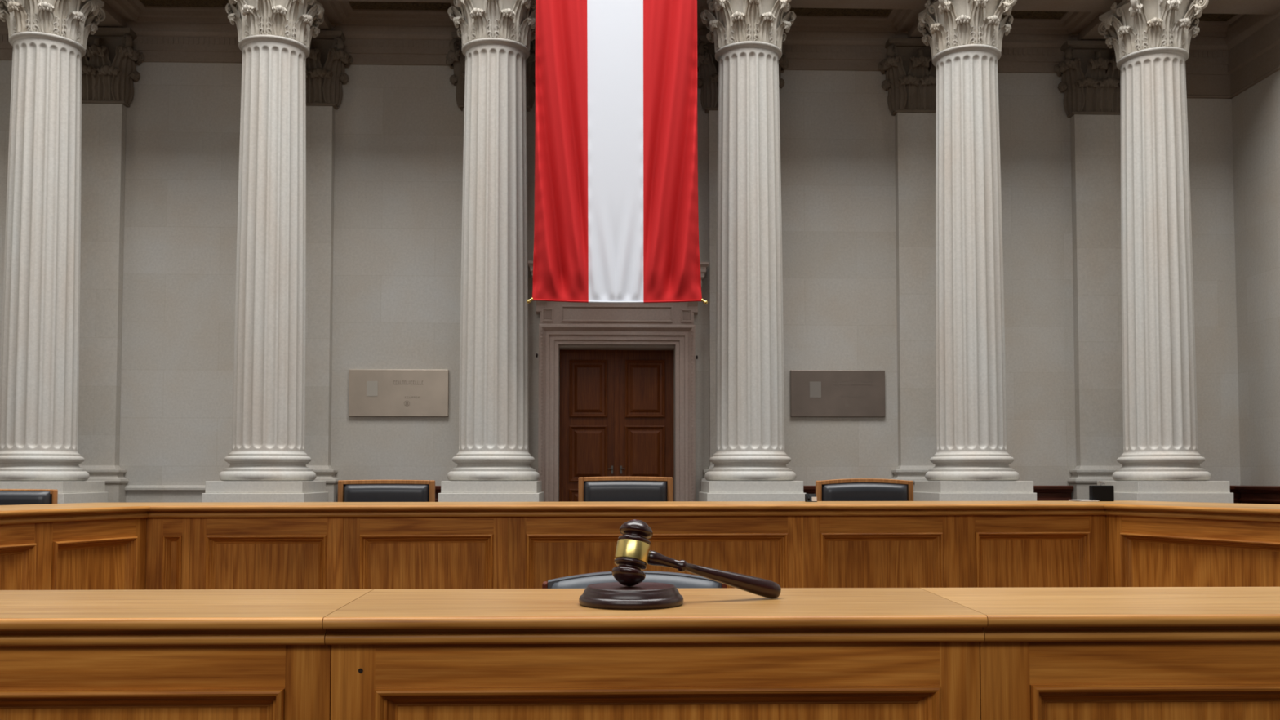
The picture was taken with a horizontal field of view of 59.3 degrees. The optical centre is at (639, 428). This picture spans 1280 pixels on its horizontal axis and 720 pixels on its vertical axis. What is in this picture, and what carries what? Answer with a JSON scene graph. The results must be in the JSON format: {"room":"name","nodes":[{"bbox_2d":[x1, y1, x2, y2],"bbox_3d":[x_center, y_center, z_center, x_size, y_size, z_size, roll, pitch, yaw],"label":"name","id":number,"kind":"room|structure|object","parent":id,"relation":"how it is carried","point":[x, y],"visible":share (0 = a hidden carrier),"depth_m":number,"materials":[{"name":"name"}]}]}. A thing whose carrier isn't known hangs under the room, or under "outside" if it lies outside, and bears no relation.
{"room":"courtroom","nodes":[
{"label":"courtroom","id":0,"kind":"room"},
{"bbox_2d":[526,0,707,304],"bbox_3d":[-0.200,-2.846,9.673,1.546,3.600,0.358,0,-3,-2],"label":"flag","id":1,"kind":"object","parent":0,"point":[616,215],"visible":1,"depth_m":9.55,"materials":[{"name":"red fabric"}]},
{"bbox_2d":[0,60,1240,502],"bbox_3d":[-0.555,-1.554,11.416,13.562,6.100,0.500,0,-3,-2],"label":"wall","id":2,"kind":"structure","parent":0,"point":[398,159],"depth_m":11.16,"materials":[{"name":"paint"}]},
{"bbox_2d":[124,484,205,502],"bbox_3d":[-5.060,1.013,10.875,4.128,0.925,0.050,0,-3,-2],"label":"baseboard","id":3,"kind":"structure","parent":2,"relation":"attached to","point":[134,493],"depth_m":10.91,"materials":[{"name":"stone"}]},
{"bbox_2d":[111,0,235,23],"bbox_3d":[-4.284,-4.046,10.722,1.309,0.120,0.630,0,-3,-2],"label":"trim","id":4,"kind":"structure","parent":2,"relation":"attached to","point":[135,10],"depth_m":10.95,"materials":[{"name":"wood"}]},
{"bbox_2d":[330,23,335,30],"bbox_3d":[-3.330,-3.988,11.098,0.740,0.215,0.160,0,-3,-2],"label":"trim","id":5,"kind":"structure","parent":2,"relation":"attached to","point":[333,25],"depth_m":11.08,"materials":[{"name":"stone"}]},
{"bbox_2d":[325,0,462,26],"bbox_3d":[-2.304,-4.043,10.789,1.292,0.120,0.630,0,-3,-2],"label":"trim","id":6,"kind":"structure","parent":2,"relation":"attached to","point":[343,12],"depth_m":11.02,"materials":[{"name":"wood"}]},
{"bbox_2d":[348,368,448,416],"bbox_3d":[-2.365,-0.346,11.033,0.968,0.461,0.038,0,-3,-2],"label":"wall plaque","id":7,"kind":"object","parent":2,"relation":"attached to","point":[371,393],"visible":1,"depth_m":11.02,"materials":[{"name":"beige stone"}]},
{"bbox_2d":[435,485,440,502],"bbox_3d":[-2.373,1.017,10.919,1.076,0.920,0.145,0,-3,-2],"label":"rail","id":8,"kind":"object","parent":2,"relation":"attached to","point":[437,488],"visible":0.02,"depth_m":10.91,"materials":[{"name":"brown wood"}]},
{"bbox_2d":[0,35,1228,57],"bbox_3d":[-0.537,-3.814,11.218,13.078,0.065,0.007,0,-3,-2],"label":"trim","id":9,"kind":"structure","parent":2,"relation":"attached to","point":[1,36],"depth_m":11.16,"materials":[{"name":"stone"}]},
{"bbox_2d":[0,20,1230,75],"bbox_3d":[-0.545,-3.844,11.201,13.162,0.463,0.130,0,-3,-2],"label":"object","id":10,"kind":"structure","parent":2,"relation":"attached to","point":[152,52],"depth_m":11.18,"materials":[{"name":"stone"}]},
{"bbox_2d":[559,349,673,502],"bbox_3d":[-0.235,0.350,11.311,1.150,2.286,0.106,0,-3,-2],"label":"door","id":11,"kind":"structure","parent":2,"relation":"in","point":[616,406],"depth_m":11.32,"materials":[{"name":"brown wood"}]},
{"bbox_2d":[528,261,709,502],"bbox_3d":[-0.213,-0.081,11.003,1.770,3.122,0.215,0,-3,-2],"label":"door surround","id":12,"kind":"object","parent":2,"relation":"attached to","point":[672,323],"visible":0.63,"depth_m":11.07,"materials":[{"name":"stone"}]},
{"bbox_2d":[697,6,706,30],"bbox_3d":[-0.180,-4.040,10.862,1.599,0.120,0.630,0,-3,-2],"label":"trim","id":13,"kind":"structure","parent":2,"relation":"attached to","point":[700,9],"depth_m":10.93,"materials":[{"name":"stone"}]},
{"bbox_2d":[803,485,815,493],"bbox_3d":[1.939,1.024,11.066,1.084,0.920,0.145,0,-3,-2],"label":"rail","id":14,"kind":"object","parent":2,"relation":"attached to","point":[806,489],"visible":0.02,"depth_m":11.01,"materials":[{"name":"brown wood"}]},
{"bbox_2d":[790,369,885,417],"bbox_3d":[1.965,-0.346,11.180,0.943,0.464,0.038,0,-3,-2],"label":"wall plaque","id":15,"kind":"object","parent":2,"relation":"attached to","point":[813,393],"visible":1,"depth_m":11.16,"materials":[{"name":"brown metal"}]},
{"bbox_2d":[783,7,915,32],"bbox_3d":[1.957,-4.037,10.934,1.317,0.120,0.630,0,-3,-2],"label":"trim","id":16,"kind":"structure","parent":2,"relation":"attached to","point":[897,19],"depth_m":11.17,"materials":[{"name":"wood"}]},
{"bbox_2d":[894,31,908,37],"bbox_3d":[2.881,-3.978,11.309,0.740,0.215,0.160,0,-3,-2],"label":"trim","id":17,"kind":"structure","parent":2,"relation":"attached to","point":[902,34],"depth_m":11.28,"materials":[{"name":"stone"}]},
{"bbox_2d":[1002,11,1093,35],"bbox_3d":[3.817,-4.034,10.998,1.045,0.120,0.630,0,-3,-2],"label":"trim","id":18,"kind":"structure","parent":2,"relation":"attached to","point":[1070,21],"depth_m":11.23,"materials":[{"name":"wood"}]},
{"bbox_2d":[1033,485,1073,501],"bbox_3d":[3.776,1.026,11.128,0.993,0.920,0.145,0,-3,-2],"label":"rail","id":19,"kind":"object","parent":2,"relation":"attached to","point":[1044,493],"visible":0.17,"depth_m":11.12,"materials":[{"name":"brown wood"}]},
{"bbox_2d":[1071,33,1078,39],"bbox_3d":[4.673,-3.976,11.370,0.740,0.215,0.160,0,-3,-2],"label":"trim","id":20,"kind":"structure","parent":2,"relation":"attached to","point":[1074,36],"depth_m":11.33,"materials":[{"name":"stone"}]},
{"bbox_2d":[1186,74,1231,98],"bbox_3d":[5.348,-3.482,11.436,1.367,0.240,0.030,0,-3,-2],"label":"trim","id":21,"kind":"structure","parent":2,"relation":"attached to","point":[1197,86],"depth_m":11.45,"materials":[{"name":"stone"}]},
{"bbox_2d":[1229,485,1240,503],"bbox_3d":[5.553,1.029,11.189,0.961,0.920,0.145,0,-3,-2],"label":"rail","id":22,"kind":"object","parent":2,"relation":"attached to","point":[1237,495],"visible":0.04,"depth_m":11.19,"materials":[{"name":"brown wood"}]},
{"bbox_2d":[1231,70,1279,485],"bbox_3d":[6.386,-1.668,5.348,0.300,6.400,12.100,0,-3,-2],"label":"wall","id":23,"kind":"structure","parent":0,"point":[1255,111],"depth_m":10.98,"materials":[{"name":"paint"}]},
{"bbox_2d":[1224,11,1279,98],"bbox_3d":[6.018,-3.779,9.935,0.130,0.702,3.100,0,-3,-2],"label":"beam","id":24,"kind":"structure","parent":23,"relation":"attached to","point":[1252,41],"depth_m":11.01,"materials":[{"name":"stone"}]},
{"bbox_2d":[316,0,1279,14],"bbox_3d":[-0.504,-4.469,10.028,13.162,1.080,0.770,0,-3,-2],"label":"trim","id":25,"kind":"structure","parent":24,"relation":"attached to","point":[1214,6],"depth_m":10.40,"materials":[{"name":"wood"}]},
{"bbox_2d":[1188,13,1244,37],"bbox_3d":[5.522,-4.032,11.056,1.007,0.120,0.630,0,-3,-2],"label":"trim","id":26,"kind":"structure","parent":24,"relation":"attached to","point":[1207,28],"depth_m":11.29,"materials":[{"name":"wood"}]},
{"bbox_2d":[1235,485,1279,504],"bbox_3d":[6.064,0.897,8.155,0.145,0.920,5.950,0,-3,-2],"label":"rail","id":27,"kind":"object","parent":23,"relation":"attached to","point":[1268,495],"visible":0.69,"depth_m":10.79,"materials":[{"name":"brown wood"}]},
{"bbox_3d":[-0.533,-4.209,10.882,13.162,0.240,0.800,0,-3,-2],"label":"ceiling","id":28,"kind":"structure","parent":0,"visible":0},
{"bbox_2d":[88,0,133,27],"bbox_3d":[-5.280,-4.005,10.736,0.680,0.180,0.750,0,-3,-2],"label":"ceiling beam","id":29,"kind":"structure","parent":28,"relation":"attached to","point":[115,16],"depth_m":10.80,"materials":[{"name":"wood"}]},
{"bbox_2d":[139,0,236,7],"bbox_3d":[-4.284,-4.101,10.719,0.989,0.030,0.340,0,-3,-2],"label":"ceiling","id":30,"kind":"structure","parent":28,"relation":"attached to","point":[198,3],"depth_m":10.81,"materials":[{"name":"grey paint"}]},
{"bbox_2d":[310,0,338,30],"bbox_3d":[-3.292,-4.003,10.804,0.680,0.180,0.750,0,-3,-2],"label":"ceiling beam","id":31,"kind":"structure","parent":28,"relation":"attached to","point":[329,18],"depth_m":10.90,"materials":[{"name":"wood"}]},
{"bbox_2d":[349,1,451,10],"bbox_3d":[-2.304,-4.098,10.787,0.972,0.030,0.340,0,-3,-2],"label":"ceiling","id":32,"kind":"structure","parent":28,"relation":"attached to","point":[355,5],"depth_m":10.87,"materials":[{"name":"grey paint"}]},
{"bbox_2d":[701,6,710,31],"bbox_3d":[0.958,-3.996,10.949,0.680,0.180,0.750,0,-3,-2],"label":"ceiling beam","id":33,"kind":"structure","parent":28,"relation":"attached to","point":[704,25],"depth_m":11.12,"materials":[{"name":"stone"}]},
{"bbox_2d":[789,7,892,16],"bbox_3d":[1.957,-4.092,10.932,0.997,0.030,0.340,0,-3,-2],"label":"ceiling","id":34,"kind":"structure","parent":28,"relation":"attached to","point":[797,11],"depth_m":11.00,"materials":[{"name":"grey paint"}]},
{"bbox_2d":[901,9,932,38],"bbox_3d":[2.953,-3.993,11.016,0.680,0.180,0.750,0,-3,-2],"label":"ceiling beam","id":35,"kind":"structure","parent":28,"relation":"attached to","point":[911,26],"depth_m":11.08,"materials":[{"name":"wood"}]},
{"bbox_2d":[1002,10,1066,18],"bbox_3d":[3.817,-4.089,10.995,0.725,0.030,0.340,0,-3,-2],"label":"ceiling","id":36,"kind":"structure","parent":28,"relation":"attached to","point":[1015,14],"depth_m":11.08,"materials":[{"name":"grey paint"}]},
{"bbox_2d":[1071,12,1114,40],"bbox_3d":[4.677,-3.991,11.075,0.680,0.180,0.750,0,-3,-2],"label":"ceiling beam","id":37,"kind":"structure","parent":28,"relation":"attached to","point":[1088,29],"depth_m":11.10,"materials":[{"name":"wood"}]},
{"bbox_2d":[1195,13,1235,21],"bbox_3d":[5.522,-4.087,11.053,0.687,0.030,0.340,0,-3,-2],"label":"ceiling","id":38,"kind":"structure","parent":28,"relation":"attached to","point":[1204,17],"depth_m":11.14,"materials":[{"name":"grey paint"}]},
{"bbox_3d":[-0.230,1.427,1.733,13.562,0.100,5.600,0,-3,-2],"label":"floor","id":39,"kind":"structure","parent":0,"visible":0},
{"bbox_2d":[0,589,373,719],"bbox_3d":[-1.106,0.829,1.783,1.298,1.098,0.418,0,-3,-2],"label":"bench section","id":40,"kind":"object","parent":39,"relation":"on","point":[144,654],"visible":0.84,"depth_m":1.64,"materials":[{"name":"brown wood"}]},
{"bbox_2d":[542,570,727,588],"bbox_3d":[-0.007,0.911,2.925,0.592,1.036,0.520,0,-3,-2],"label":"armchair","id":41,"kind":"object","parent":39,"relation":"on","point":[681,580],"visible":0.15,"depth_m":3.15,"materials":[{"name":"black leather"}]},
{"bbox_2d":[322,587,987,719],"bbox_3d":[0.021,0.831,1.814,0.990,1.098,0.418,0,-3,-2],"label":"bench section","id":42,"kind":"object","parent":39,"relation":"on","point":[800,653],"visible":1,"depth_m":1.66,"materials":[{"name":"brown wood"}]},
{"bbox_2d":[578,582,683,609],"bbox_3d":[-0.014,0.266,1.794,0.167,0.029,0.167,0,-3,-2],"label":"block","id":43,"kind":"object","parent":42,"relation":"on","point":[612,595],"visible":1,"depth_m":1.73,"materials":[{"name":"brown wood"}]},
{"bbox_2d":[611,519,781,598],"bbox_3d":[0.090,0.215,1.845,0.296,0.134,0.068,1,-3,-23],"label":"gavel","id":44,"kind":"object","parent":42,"relation":"on","point":[633,554],"visible":1,"depth_m":1.80,"materials":[{"name":"brown wood"}]},
{"bbox_2d":[919,586,1279,719],"bbox_3d":[1.197,0.832,1.847,1.393,1.098,0.418,0,-3,-2],"label":"bench section","id":45,"kind":"object","parent":39,"relation":"on","point":[1046,653],"visible":0.84,"depth_m":1.68,"materials":[{"name":"brown wood"}]},
{"bbox_3d":[-0.445,1.552,8.030,13.562,0.400,7.000,0,-3,-2],"label":"floor","id":46,"kind":"structure","parent":0,"visible":0},
{"bbox_2d":[0,522,44,590],"bbox_3d":[-2.710,0.760,3.828,0.068,0.814,1.640,-1,-3,17],"label":"panel","id":47,"kind":"object","parent":46,"relation":"on","point":[21,545],"visible":0.28,"depth_m":4.53,"materials":[{"name":"brown wood"}]},
{"bbox_2d":[0,502,150,524],"bbox_3d":[-2.849,0.352,4.445,0.740,0.055,2.699,-1,-3,17],"label":"countertop","id":48,"kind":"structure","parent":47,"relation":"on","point":[48,513],"depth_m":4.80,"materials":[{"name":"brown wood"}]},
{"bbox_2d":[0,488,57,505],"bbox_3d":[-3.161,0.762,5.341,0.632,0.942,0.520,0,-3,-10],"label":"armchair","id":49,"kind":"object","parent":46,"relation":"on","point":[7,496],"visible":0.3,"depth_m":5.58,"materials":[{"name":"black leather"}]},
{"bbox_2d":[0,0,107,503],"bbox_3d":[-5.255,-1.251,9.891,0.902,5.362,0.902,0,-3,-2],"label":"fluted column","id":50,"kind":"structure","parent":46,"relation":"on","point":[39,374],"depth_m":9.70,"materials":[{"name":"stone"}]},
{"bbox_2d":[42,517,146,590],"bbox_3d":[-2.377,0.807,4.891,0.068,0.814,0.587,-1,-3,17],"label":"panel","id":51,"kind":"object","parent":46,"relation":"on","point":[110,554],"visible":0.37,"depth_m":4.90,"materials":[{"name":"brown wood"}]},
{"bbox_2d":[77,26,144,502],"bbox_3d":[-5.362,-1.211,10.843,0.981,5.366,0.284,0,-3,-2],"label":"pilaster","id":52,"kind":"object","parent":46,"relation":"on","point":[108,70],"visible":0.57,"depth_m":10.91,"materials":[{"name":"stone"}]},
{"bbox_2d":[145,517,190,589],"bbox_3d":[-2.202,0.820,5.190,0.245,0.814,0.063,0,-3,-5],"label":"panel","id":53,"kind":"object","parent":46,"relation":"on","point":[167,539],"visible":0.41,"depth_m":5.19,"materials":[{"name":"brown wood"}]},
{"bbox_2d":[201,0,328,502],"bbox_3d":[-3.267,-1.248,9.959,0.902,5.362,0.902,0,-3,-2],"label":"fluted column","id":54,"kind":"structure","parent":46,"relation":"on","point":[268,459],"depth_m":9.75,"materials":[{"name":"stone"}]},
{"bbox_2d":[189,517,343,589],"bbox_3d":[-1.733,0.822,5.226,0.695,0.814,0.068,0,-3,-5],"label":"panel","id":55,"kind":"object","parent":46,"relation":"on","point":[225,553],"visible":0.53,"depth_m":5.23,"materials":[{"name":"brown wood"}]},
{"bbox_2d":[304,30,352,502],"bbox_3d":[-3.328,-1.208,10.912,0.981,5.366,0.284,0,-3,-2],"label":"pilaster","id":56,"kind":"object","parent":46,"relation":"on","point":[326,76],"visible":0.44,"depth_m":10.98,"materials":[{"name":"stone"}]},
{"bbox_2d":[337,480,435,502],"bbox_3d":[-1.431,0.775,6.137,0.616,0.987,0.520,0,-3,-2],"label":"armchair","id":57,"kind":"object","parent":46,"relation":"on","point":[348,491],"visible":0.23,"depth_m":6.34,"materials":[{"name":"black leather"}]},
{"bbox_2d":[342,516,507,589],"bbox_3d":[-1.006,0.824,5.284,0.763,0.814,0.068,0,-3,-5],"label":"panel","id":58,"kind":"object","parent":46,"relation":"on","point":[385,553],"visible":0.54,"depth_m":5.29,"materials":[{"name":"brown wood"}]},
{"bbox_2d":[445,31,535,155],"bbox_3d":[-1.433,-1.205,10.976,0.981,5.366,0.284,0,-3,-2],"label":"pilaster","id":59,"kind":"object","parent":46,"relation":"on","point":[455,58],"visible":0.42,"depth_m":11.07,"materials":[{"name":"stone"}]},
{"bbox_2d":[438,0,543,502],"bbox_3d":[-1.296,-1.245,10.025,0.902,5.362,0.902,0,-3,-2],"label":"fluted column","id":60,"kind":"structure","parent":46,"relation":"on","point":[493,460],"depth_m":9.81,"materials":[{"name":"stone"}]},
{"bbox_2d":[577,476,672,502],"bbox_3d":[-0.075,0.768,6.184,0.611,1.006,0.520,0,-3,-2],"label":"armchair","id":61,"kind":"object","parent":46,"relation":"on","point":[590,489],"visible":0.27,"depth_m":6.39,"materials":[{"name":"black leather"}]},
{"bbox_2d":[507,515,804,588],"bbox_3d":[0.081,0.828,5.372,1.417,0.814,0.068,0,-3,-5],"label":"panel","id":62,"kind":"object","parent":46,"relation":"on","point":[540,549],"visible":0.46,"depth_m":5.38,"materials":[{"name":"brown wood"}]},
{"bbox_2d":[697,35,788,483],"bbox_3d":[1.000,-1.202,11.059,0.981,5.366,0.284,0,-3,-2],"label":"pilaster","id":63,"kind":"object","parent":46,"relation":"on","point":[707,64],"visible":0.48,"depth_m":11.12,"materials":[{"name":"stone"}]},
{"bbox_2d":[698,0,806,501],"bbox_3d":[0.982,-1.242,10.103,0.902,5.362,0.902,0,-3,-2],"label":"fluted column","id":64,"kind":"structure","parent":46,"relation":"on","point":[750,460],"depth_m":9.89,"materials":[{"name":"stone"}]},
{"bbox_2d":[815,478,913,501],"bbox_3d":[1.302,0.775,6.230,0.633,0.994,0.520,0,-3,-2],"label":"armchair","id":65,"kind":"object","parent":46,"relation":"on","point":[851,489],"visible":0.25,"depth_m":6.44,"materials":[{"name":"black leather"}]},
{"bbox_2d":[803,515,959,587],"bbox_3d":[1.172,0.832,5.460,0.770,0.814,0.068,0,-3,-5],"label":"panel","id":66,"kind":"object","parent":46,"relation":"on","point":[839,551],"visible":0.49,"depth_m":5.46,"materials":[{"name":"brown wood"}]},
{"bbox_2d":[877,37,936,491],"bbox_3d":[2.883,-1.199,11.123,0.981,5.366,0.284,0,-3,-2],"label":"pilaster","id":67,"kind":"object","parent":46,"relation":"on","point":[909,82],"visible":0.6,"depth_m":11.18,"materials":[{"name":"stone"}]},
{"bbox_2d":[913,0,1036,501],"bbox_3d":[2.978,-1.239,10.171,0.902,5.362,0.902,0,-3,-2],"label":"fluted column","id":68,"kind":"structure","parent":46,"relation":"on","point":[971,460],"depth_m":9.96,"materials":[{"name":"stone"}]},
{"bbox_2d":[959,515,1107,587],"bbox_3d":[1.952,0.834,5.522,0.794,0.814,0.068,0,-3,-5],"label":"panel","id":69,"kind":"object","parent":46,"relation":"on","point":[996,551],"visible":0.45,"depth_m":5.53,"materials":[{"name":"brown wood"}]},
{"bbox_2d":[111,500,1134,517],"bbox_3d":[0.014,0.406,5.698,5.584,0.055,0.740,0,-3,-5],"label":"countertop","id":70,"kind":"structure","parent":69,"relation":"on","point":[632,508],"depth_m":5.37,"materials":[{"name":"brown wood"}]},
{"bbox_2d":[804,493,817,502],"bbox_3d":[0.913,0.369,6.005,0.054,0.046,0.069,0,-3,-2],"label":"desk telephone","id":71,"kind":"object","parent":70,"relation":"on","point":[808,497],"visible":1,"depth_m":5.99,"materials":[{"name":"black plastic"}]},
{"bbox_2d":[1068,499,1099,501],"bbox_3d":[2.418,0.394,6.135,0.116,0.007,0.145,0,-3,-2],"label":"paper stack","id":72,"kind":"object","parent":70,"relation":"on","point":[1068,500],"visible":0.98,"depth_m":6.12,"materials":[{"name":"white paper"}]},
{"bbox_2d":[1088,480,1114,501],"bbox_3d":[2.515,0.342,6.130,0.122,0.112,0.040,0,-3,-2],"label":"box","id":73,"kind":"object","parent":70,"relation":"on","point":[1101,493],"visible":0.91,"depth_m":6.11,"materials":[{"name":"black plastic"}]},
{"bbox_2d":[1053,40,1123,499],"bbox_3d":[4.675,-1.196,11.184,0.981,5.366,0.284,0,-3,-2],"label":"pilaster","id":74,"kind":"object","parent":46,"relation":"on","point":[1091,82],"visible":0.61,"depth_m":11.24,"materials":[{"name":"stone"}]},
{"bbox_2d":[1097,0,1233,502],"bbox_3d":[4.702,-1.236,10.229,0.902,5.362,0.902,0,-3,-2],"label":"fluted column","id":75,"kind":"structure","parent":46,"relation":"on","point":[1161,460],"depth_m":10.03,"materials":[{"name":"stone"}]},
{"bbox_2d":[1106,515,1279,586],"bbox_3d":[2.743,0.785,4.403,0.068,0.814,2.432,1,-3,-21],"label":"panel","id":76,"kind":"object","parent":46,"relation":"on","point":[1142,551],"visible":0.41,"depth_m":5.08,"materials":[{"name":"brown wood"}]},
{"bbox_2d":[1103,500,1279,522],"bbox_3d":[2.942,0.366,4.777,0.740,0.055,2.957,1,-3,-21],"label":"countertop","id":77,"kind":"structure","parent":76,"relation":"on","point":[1193,510],"depth_m":5.11,"materials":[{"name":"brown wood"}]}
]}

